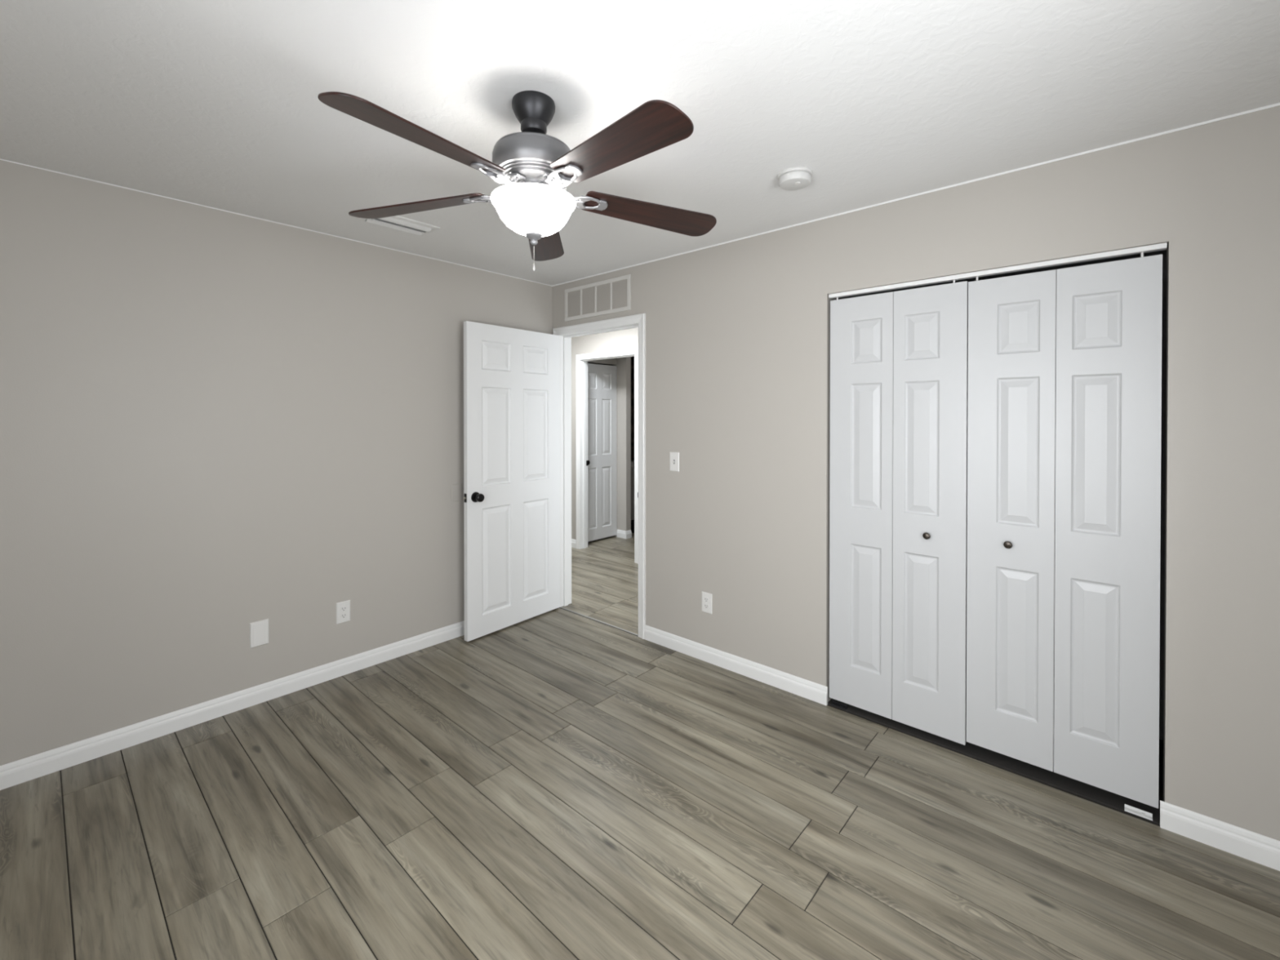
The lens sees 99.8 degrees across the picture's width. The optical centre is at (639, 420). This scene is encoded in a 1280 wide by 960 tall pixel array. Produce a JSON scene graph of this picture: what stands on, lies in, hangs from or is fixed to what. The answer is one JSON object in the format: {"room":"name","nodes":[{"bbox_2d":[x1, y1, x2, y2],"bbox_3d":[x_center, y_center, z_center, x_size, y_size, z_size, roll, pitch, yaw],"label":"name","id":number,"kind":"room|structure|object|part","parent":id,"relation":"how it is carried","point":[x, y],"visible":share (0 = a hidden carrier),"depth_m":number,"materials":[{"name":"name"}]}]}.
{"room":"empty bedroom","nodes":[
{"label":"empty bedroom","id":0,"kind":"room"},
{"bbox_2d":[0,160,551,765],"bbox_3d":[-1.748,0.203,2.993,0.110,2.440,3.340,0,1,42],"label":"wall","id":1,"kind":"structure","parent":0,"point":[214,423],"depth_m":2.55,"materials":[{"name":"grey paint"}]},
{"bbox_2d":[0,620,464,790],"bbox_3d":[-1.702,1.379,2.960,0.014,0.089,3.120,0,1,42],"label":"baseboard","id":2,"kind":"structure","parent":1,"relation":"attached to","point":[19,771],"depth_m":2.54,"materials":[{"name":"white paint"}]},
{"bbox_2d":[249,618,268,648],"bbox_3d":[-1.918,1.076,2.718,0.010,0.124,0.080,0,1,42],"label":"blank plate","id":3,"kind":"object","parent":1,"relation":"attached to","point":[259,630],"visible":1,"depth_m":2.71,"materials":[{"name":"white plastic"}]},
{"bbox_2d":[0,158,550,285],"bbox_3d":[-1.706,-1.014,2.946,0.002,0.004,3.120,0,1,42],"label":"trim","id":4,"kind":"structure","parent":1,"relation":"attached to","point":[0,158],"depth_m":2.62,"materials":[{"name":"white"}]},
{"bbox_2d":[336,600,350,624],"bbox_3d":[-1.657,1.073,3.013,0.009,0.118,0.072,0,1,42],"label":"wall outlet","id":5,"kind":"object","parent":1,"relation":"attached to","point":[343,608],"visible":1,"depth_m":3.01,"materials":[{"name":"white plastic"}]},
{"bbox_2d":[340,613,346,618],"bbox_3d":[-1.655,1.093,3.011,0.003,0.027,0.034,0,1,42],"label":"receptacle","id":6,"kind":"object","parent":5,"relation":"attached to","point":[343,615],"depth_m":3.01,"materials":[{"name":"white plastic"}]},
{"bbox_2d":[340,605,346,611],"bbox_3d":[-1.655,1.054,3.011,0.003,0.027,0.034,0,1,42],"label":"receptacle","id":7,"kind":"object","parent":5,"relation":"attached to","point":[343,608],"depth_m":3.01,"materials":[{"name":"white plastic"}]},
{"bbox_2d":[451,483,462,502],"bbox_3d":[-1.197,0.474,3.529,0.005,0.115,0.072,0,1,42],"label":"plate","id":8,"kind":"object","parent":1,"relation":"attached to","point":[456,489],"visible":1,"depth_m":3.52,"materials":[{"name":"grey paint"}]},
{"bbox_2d":[571,327,638,539],"bbox_3d":[0.341,0.184,5.564,4.600,2.440,3.500,0,1,42],"label":"wall","id":9,"kind":"structure","parent":0,"point":[627,339],"depth_m":5.82,"materials":[{"name":"grey paint"}]},
{"bbox_2d":[571,538,576,548],"bbox_3d":[-1.148,1.354,6.297,1.212,0.089,0.014,0,1,42],"label":"baseboard","id":10,"kind":"structure","parent":9,"relation":"attached to","point":[573,541],"depth_m":5.92,"materials":[{"name":"white paint"}]},
{"bbox_2d":[587,356,634,536],"bbox_3d":[0.256,0.177,6.522,3.000,2.440,1.980,0,1,42],"label":"wall","id":11,"kind":"structure","parent":0,"point":[623,365],"depth_m":6.39,"materials":[{"name":"grey paint"}]},
{"bbox_2d":[587,363,616,542],"bbox_3d":[-0.457,0.367,6.226,0.099,2.020,0.569,0,1,42],"label":"door","id":12,"kind":"structure","parent":11,"relation":"in","point":[602,379],"depth_m":6.26,"materials":[{"name":"white wood"}]},
{"bbox_2d":[575,347,638,563],"bbox_3d":[-0.317,0.348,5.623,0.914,2.112,0.128,0,1,42],"label":"door frame","id":13,"kind":"structure","parent":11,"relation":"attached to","point":[581,360],"depth_m":5.86,"materials":[{"name":"white paint"}]},
{"bbox_2d":[616,528,626,538],"bbox_3d":[-0.221,1.354,6.405,0.145,0.089,0.014,0,1,42],"label":"baseboard","id":14,"kind":"structure","parent":11,"relation":"attached to","point":[620,533],"depth_m":6.40,"materials":[{"name":"white paint"}]},
{"bbox_2d":[625,529,631,538],"bbox_3d":[-0.135,1.354,6.381,0.014,0.089,0.093,0,1,42],"label":"baseboard","id":15,"kind":"structure","parent":11,"relation":"attached to","point":[628,533],"depth_m":6.38,"materials":[{"name":"white paint"}]},
{"bbox_2d":[631,356,634,459],"bbox_3d":[0.756,-0.228,7.225,2.790,1.640,0.060,0,1,42],"label":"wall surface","id":16,"kind":"structure","parent":11,"relation":"attached to","point":[632,357],"depth_m":7.95,"materials":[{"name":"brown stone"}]},
{"bbox_2d":[0,533,1279,959],"bbox_3d":[-0.069,1.458,3.718,6.250,0.081,6.620,0,1,42],"label":"floor","id":17,"kind":"structure","parent":0,"point":[557,784],"depth_m":1.86,"materials":[{"name":"grey wood"}]},
{"bbox_2d":[560,606,638,635],"bbox_3d":[-0.300,1.422,3.816,0.802,0.010,0.012,0,1,42],"label":"threshold","id":18,"kind":"object","parent":17,"relation":"on","point":[561,606],"visible":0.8,"depth_m":3.79,"materials":[{"name":"grey wood"}]},
{"bbox_2d":[631,461,634,519],"bbox_3d":[-0.157,0.991,7.343,1.140,0.800,0.530,0,1,42],"label":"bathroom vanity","id":19,"kind":"object","parent":17,"relation":"on","point":[632,462],"visible":0.02,"depth_m":6.96,"materials":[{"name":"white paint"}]},
{"bbox_2d":[631,461,634,469],"bbox_3d":[-0.157,0.611,7.340,1.140,0.040,0.530,0,1,42],"label":"countertop","id":20,"kind":"structure","parent":19,"relation":"on","point":[632,463],"depth_m":7.01,"materials":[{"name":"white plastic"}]},
{"bbox_2d":[631,520,634,533],"bbox_3d":[-0.067,1.327,6.724,0.142,0.138,0.142,0,1,42],"label":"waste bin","id":21,"kind":"object","parent":17,"relation":"on","point":[632,521],"visible":0.2,"depth_m":6.67,"materials":[{"name":"black"}]},
{"bbox_2d":[831,700,847,710],"bbox_3d":[0.991,1.418,2.683,0.075,0.016,0.020,0,1,42],"label":"bracket","id":22,"kind":"object","parent":17,"relation":"on","point":[833,703],"visible":1,"depth_m":2.68,"materials":[{"name":"grey metal"}]},
{"bbox_2d":[559,607,1159,826],"bbox_3d":[0.760,1.466,2.860,3.870,0.078,0.010,0,1,42],"label":"floor seam","id":23,"kind":"structure","parent":17,"relation":"attached to","point":[559,607],"depth_m":2.26,"materials":[{"name":"black"}]},
{"bbox_2d":[1124,804,1152,821],"bbox_3d":[1.809,1.423,1.957,0.075,0.016,0.020,0,1,42],"label":"bracket","id":24,"kind":"object","parent":17,"relation":"on","point":[1144,814],"visible":1,"depth_m":1.96,"materials":[{"name":"white metal"}]},
{"bbox_2d":[0,0,1279,285],"bbox_3d":[-0.305,-1.057,1.702,3.970,0.100,3.340,0,1,42],"label":"ceiling","id":25,"kind":"structure","parent":0,"point":[215,104],"depth_m":1.65,"materials":[{"name":"white paint"}]},
{"bbox_2d":[356,215,439,235],"bbox_3d":[-1.240,-1.002,2.780,0.200,0.026,0.345,0,1,42],"label":"ceiling vent","id":26,"kind":"object","parent":25,"relation":"in","point":[398,223],"visible":0.66,"depth_m":2.77,"materials":[{"name":"white metal"}]},
{"bbox_3d":[-1.278,-1.007,2.813,0.040,0.016,0.285,0,1,42],"label":"curved blade","id":27,"kind":"part","parent":26,"relation":"part of","materials":[{"name":"white metal"}]},
{"bbox_3d":[-1.240,-1.002,2.780,0.046,0.026,0.285,0,1,42],"label":"curved blade","id":28,"kind":"part","parent":26,"relation":"part of","materials":[{"name":"white metal"}]},
{"bbox_3d":[-1.203,-1.006,2.747,0.040,0.018,0.285,0,1,42],"label":"curved blade","id":29,"kind":"part","parent":26,"relation":"part of","materials":[{"name":"white metal"}]},
{"bbox_2d":[317,90,716,271],"bbox_3d":[-0.327,-0.741,1.677,1.240,0.532,1.252,0,1,42],"label":"ceiling fan","id":30,"kind":"object","parent":25,"relation":"hanging from","point":[535,166],"visible":1,"depth_m":1.61,"materials":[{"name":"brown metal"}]},
{"bbox_3d":[-0.546,-0.711,1.361,0.140,0.006,0.492,15,11,29],"label":"blade","id":31,"kind":"part","parent":30,"relation":"part of","materials":[{"name":"brown wood"}]},
{"bbox_3d":[-0.738,-0.714,1.803,0.492,0.006,0.140,-3,12,13],"label":"blade","id":32,"kind":"part","parent":30,"relation":"part of","materials":[{"name":"brown wood"}]},
{"bbox_3d":[-0.337,-0.645,1.715,0.266,0.110,0.266,0,1,42],"label":"lamp shade","id":33,"kind":"part","parent":30,"relation":"part of","materials":[{"name":"white glass"}]},
{"bbox_3d":[-0.337,-0.514,1.716,0.009,0.079,0.009,0,1,42],"label":"pull chain","id":34,"kind":"part","parent":30,"relation":"part of","materials":[{"name":"silver metal"}]},
{"bbox_3d":[-0.377,-0.717,2.123,0.140,0.006,0.492,-13,-1,-6],"label":"blade","id":35,"kind":"part","parent":30,"relation":"part of","materials":[{"name":"brown wood"}]},
{"bbox_3d":[-0.065,-0.711,1.407,0.140,0.006,0.492,16,-7,-41],"label":"blade","id":36,"kind":"part","parent":30,"relation":"part of","materials":[{"name":"brown wood"}]},
{"bbox_3d":[0.039,-0.715,1.878,0.492,0.006,0.140,3,-13,-23],"label":"blade","id":37,"kind":"part","parent":30,"relation":"part of","materials":[{"name":"brown wood"}]},
{"bbox_2d":[777,167,813,190],"bbox_3d":[0.638,-0.988,2.222,0.142,0.046,0.142,0,1,42],"label":"smoke detector","id":38,"kind":"object","parent":25,"relation":"attached to","point":[793,178],"visible":1,"depth_m":2.18,"materials":[{"name":"white plastic"}]},
{"bbox_3d":[0.638,-1.005,2.222,0.142,0.011,0.142,0,1,42],"label":"plate","id":39,"kind":"part","parent":38,"relation":"part of","materials":[{"name":"grey plastic"}]},
{"bbox_2d":[551,105,1279,840],"bbox_3d":[0.767,0.204,2.919,3.750,2.440,0.110,0,1,42],"label":"wall","id":40,"kind":"structure","parent":0,"point":[738,332],"depth_m":2.13,"materials":[{"name":"grey paint"}]},
{"bbox_2d":[564,274,631,321],"bbox_3d":[-0.310,-0.848,3.787,0.660,0.236,0.010,0,1,42],"label":"air vent","id":41,"kind":"object","parent":40,"relation":"in","point":[611,295],"visible":1,"depth_m":3.77,"materials":[{"name":"white metal"}]},
{"bbox_3d":[-0.482,-0.851,3.942,0.145,0.186,0.006,0,1,42],"label":"louvre panel","id":42,"kind":"part","parent":41,"relation":"part of","materials":[{"name":"grey paint"}]},
{"bbox_3d":[-0.365,-0.850,3.839,0.138,0.186,0.006,0,1,42],"label":"louvre panel","id":43,"kind":"part","parent":41,"relation":"part of","materials":[{"name":"grey paint"}]},
{"bbox_3d":[-0.252,-0.849,3.738,0.138,0.186,0.006,0,1,42],"label":"louvre panel","id":44,"kind":"part","parent":41,"relation":"part of","materials":[{"name":"grey paint"}]},
{"bbox_3d":[-0.136,-0.848,3.635,0.145,0.186,0.006,0,1,42],"label":"louvre panel","id":45,"kind":"part","parent":41,"relation":"part of","materials":[{"name":"grey paint"}]},
{"bbox_2d":[552,313,645,639],"bbox_3d":[-0.271,0.363,3.842,0.918,2.109,0.145,0,1,42],"label":"door frame","id":46,"kind":"structure","parent":40,"relation":"attached to","point":[565,333],"depth_m":3.98,"materials":[{"name":"white paint"}]},
{"bbox_2d":[463,320,559,641],"bbox_3d":[-0.863,0.388,3.736,0.163,2.034,0.816,0,1,38],"label":"door","id":47,"kind":"structure","parent":46,"relation":"attached to","point":[512,375],"depth_m":3.68,"materials":[{"name":"white wood"}]},
{"bbox_3d":[-1.031,0.495,3.444,0.064,0.066,0.066,0,1,38],"label":"knob","id":48,"kind":"part","parent":47,"relation":"part of","materials":[{"name":"black metal"}]},
{"bbox_2d":[670,452,679,471],"bbox_3d":[0.209,0.258,3.330,0.072,0.118,0.016,0,1,42],"label":"light switch","id":49,"kind":"object","parent":40,"relation":"attached to","point":[674,456],"visible":1,"depth_m":3.33,"materials":[{"name":"white plastic"}]},
{"bbox_2d":[702,591,712,613],"bbox_3d":[0.393,1.077,3.178,0.072,0.118,0.009,0,1,42],"label":"wall outlet","id":50,"kind":"object","parent":40,"relation":"attached to","point":[707,598],"visible":1,"depth_m":3.17,"materials":[{"name":"white plastic"}]},
{"bbox_2d":[703,603,709,608],"bbox_3d":[0.392,1.097,3.176,0.034,0.027,0.003,0,1,42],"label":"receptacle","id":51,"kind":"object","parent":50,"relation":"attached to","point":[706,606],"depth_m":3.17,"materials":[{"name":"grey plastic"}]},
{"bbox_2d":[703,596,709,602],"bbox_3d":[0.392,1.058,3.176,0.034,0.027,0.003,0,1,42],"label":"receptacle","id":52,"kind":"object","parent":50,"relation":"attached to","point":[706,599],"depth_m":3.17,"materials":[{"name":"grey plastic"}]},
{"bbox_2d":[644,625,827,706],"bbox_3d":[0.484,1.378,3.096,1.208,0.089,0.014,0,1,42],"label":"baseboard","id":53,"kind":"structure","parent":40,"relation":"attached to","point":[811,691],"depth_m":3.02,"materials":[{"name":"white paint"}]},
{"bbox_2d":[551,102,1279,286],"bbox_3d":[0.730,-1.012,2.868,3.750,0.008,0.003,0,1,42],"label":"trim","id":54,"kind":"structure","parent":40,"relation":"attached to","point":[1277,104],"depth_m":2.24,"materials":[{"name":"white wood"}]},
{"bbox_2d":[828,242,1167,298],"bbox_3d":[1.406,-0.617,2.304,1.211,0.019,0.032,0,1,42],"label":"door track","id":55,"kind":"object","parent":40,"relation":"attached to","point":[1161,246],"visible":1,"depth_m":2.19,"materials":[{"name":"white metal"}]},
{"bbox_2d":[829,280,968,745],"bbox_3d":[1.171,0.387,2.500,0.594,2.013,0.062,0,1,42],"label":"door","id":56,"kind":"structure","parent":55,"relation":"hanging from","point":[899,360],"depth_m":2.48,"materials":[{"name":"grey wood"}]},
{"bbox_3d":[1.070,0.399,2.611,0.296,1.987,0.030,0,1,42],"label":"panel","id":57,"kind":"part","parent":56,"relation":"part of","materials":[{"name":"grey wood"}]},
{"bbox_3d":[1.272,0.513,2.391,0.031,0.031,0.032,0,1,42],"label":"knob","id":58,"kind":"part","parent":56,"relation":"part of","materials":[{"name":"brown metal"}]},
{"bbox_3d":[1.293,0.400,2.413,0.296,1.987,0.030,0,1,42],"label":"panel","id":59,"kind":"part","parent":56,"relation":"part of","materials":[{"name":"grey wood"}]},
{"bbox_2d":[966,252,1162,808],"bbox_3d":[1.618,0.383,2.103,0.594,1.990,0.062,0,1,42],"label":"door","id":60,"kind":"structure","parent":55,"relation":"hanging from","point":[1064,394],"depth_m":2.08,"materials":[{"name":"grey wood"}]},
{"bbox_3d":[1.497,0.506,2.192,0.031,0.031,0.032,0,1,42],"label":"knob","id":61,"kind":"part","parent":60,"relation":"part of","materials":[{"name":"brown metal"}]},
{"bbox_3d":[1.517,0.395,2.214,0.296,1.964,0.030,0,1,42],"label":"panel","id":62,"kind":"part","parent":60,"relation":"part of","materials":[{"name":"grey wood"}]},
{"bbox_3d":[1.740,0.397,2.017,0.296,1.964,0.030,0,1,42],"label":"panel","id":63,"kind":"part","parent":60,"relation":"part of","materials":[{"name":"grey wood"}]},
{"bbox_2d":[1160,800,1279,871],"bbox_3d":[1.980,1.388,1.768,0.396,0.089,0.014,0,1,42],"label":"baseboard","id":64,"kind":"structure","parent":40,"relation":"attached to","point":[1258,848],"depth_m":1.80,"materials":[{"name":"white paint"}]},
{"bbox_2d":[835,249,1166,740],"bbox_3d":[1.675,0.176,2.614,1.719,2.500,0.640,0,1,42],"label":"closet door frame","id":65,"kind":"structure","parent":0,"point":[1163,252],"depth_m":2.40,"materials":[{"name":"grey metal"}]}
]}

